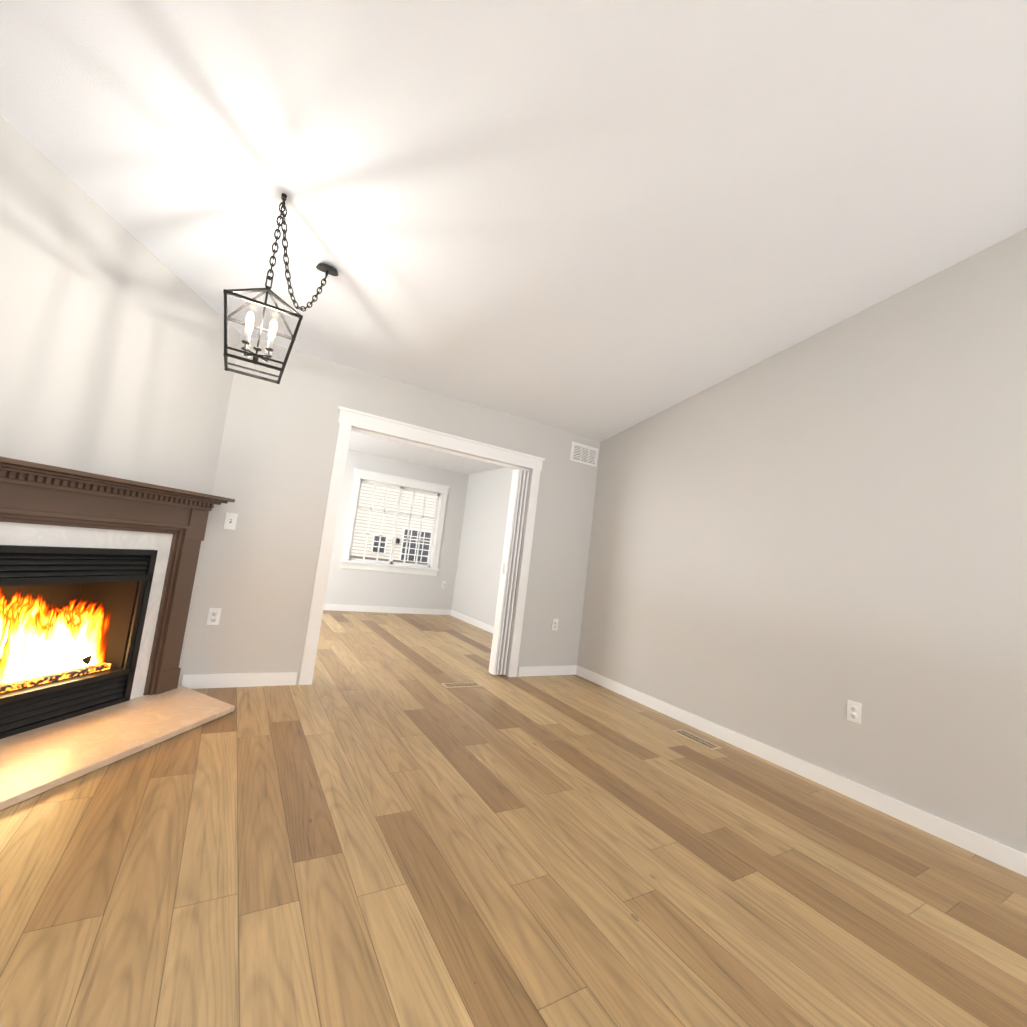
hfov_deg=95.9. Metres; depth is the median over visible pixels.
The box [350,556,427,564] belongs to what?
ground
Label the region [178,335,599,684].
wall
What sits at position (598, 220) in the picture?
ceiling
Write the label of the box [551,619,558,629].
outlet
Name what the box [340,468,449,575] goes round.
sunroom window
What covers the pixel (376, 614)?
floor vent
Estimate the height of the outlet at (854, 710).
0.116 m
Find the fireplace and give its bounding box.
[0,456,234,809]
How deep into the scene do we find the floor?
1.65 m
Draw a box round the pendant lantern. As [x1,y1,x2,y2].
[223,193,337,384]
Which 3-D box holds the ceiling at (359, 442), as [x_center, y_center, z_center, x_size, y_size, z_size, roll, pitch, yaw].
[-1.704,-1.063,5.633,4.440,0.100,3.550,10,-6,-31]
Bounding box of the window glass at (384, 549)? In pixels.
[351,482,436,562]
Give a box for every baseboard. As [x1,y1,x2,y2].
[181,672,297,688]
[323,604,448,614]
[449,610,493,633]
[517,665,576,676]
[577,665,1026,876]
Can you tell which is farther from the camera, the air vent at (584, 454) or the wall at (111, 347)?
the air vent at (584, 454)
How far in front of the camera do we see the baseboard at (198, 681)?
3.24 m
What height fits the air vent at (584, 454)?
0.200 m
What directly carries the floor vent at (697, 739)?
in the floor
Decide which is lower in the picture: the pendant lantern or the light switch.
the light switch
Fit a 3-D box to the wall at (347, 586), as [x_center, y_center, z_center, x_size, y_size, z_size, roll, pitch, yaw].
[-2.784,0.159,6.964,4.320,2.540,0.120,10,-6,-31]
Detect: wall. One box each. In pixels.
[0,116,240,676]
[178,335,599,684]
[324,449,468,609]
[451,467,515,626]
[577,228,1026,853]
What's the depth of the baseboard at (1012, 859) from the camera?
2.67 m
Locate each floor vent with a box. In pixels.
[366,613,388,614]
[441,682,481,687]
[672,729,720,749]
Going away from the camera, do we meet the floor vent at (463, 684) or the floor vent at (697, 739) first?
the floor vent at (697, 739)
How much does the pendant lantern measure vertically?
0.887 m
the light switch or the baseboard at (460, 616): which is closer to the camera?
the light switch
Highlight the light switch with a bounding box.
[223,512,237,529]
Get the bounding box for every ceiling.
[0,0,1026,441]
[348,432,504,474]
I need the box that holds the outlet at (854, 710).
[847,700,861,723]
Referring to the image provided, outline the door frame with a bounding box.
[298,406,544,684]
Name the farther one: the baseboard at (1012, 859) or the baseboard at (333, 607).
the baseboard at (333, 607)
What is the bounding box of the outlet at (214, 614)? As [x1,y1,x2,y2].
[206,608,221,624]
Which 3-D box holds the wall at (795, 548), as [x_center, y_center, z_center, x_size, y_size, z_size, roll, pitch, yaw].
[3.444,-0.747,0.940,0.120,4.750,9.790,10,-6,-31]
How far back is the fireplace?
2.42 m
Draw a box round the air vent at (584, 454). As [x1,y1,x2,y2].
[570,441,597,466]
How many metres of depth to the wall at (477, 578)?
7.28 m
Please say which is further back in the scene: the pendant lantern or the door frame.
the door frame
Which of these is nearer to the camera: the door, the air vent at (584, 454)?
the door
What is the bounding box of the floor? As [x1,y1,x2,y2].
[0,610,1026,1026]
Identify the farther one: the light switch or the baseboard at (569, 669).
the baseboard at (569, 669)
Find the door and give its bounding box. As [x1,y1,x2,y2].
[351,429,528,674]

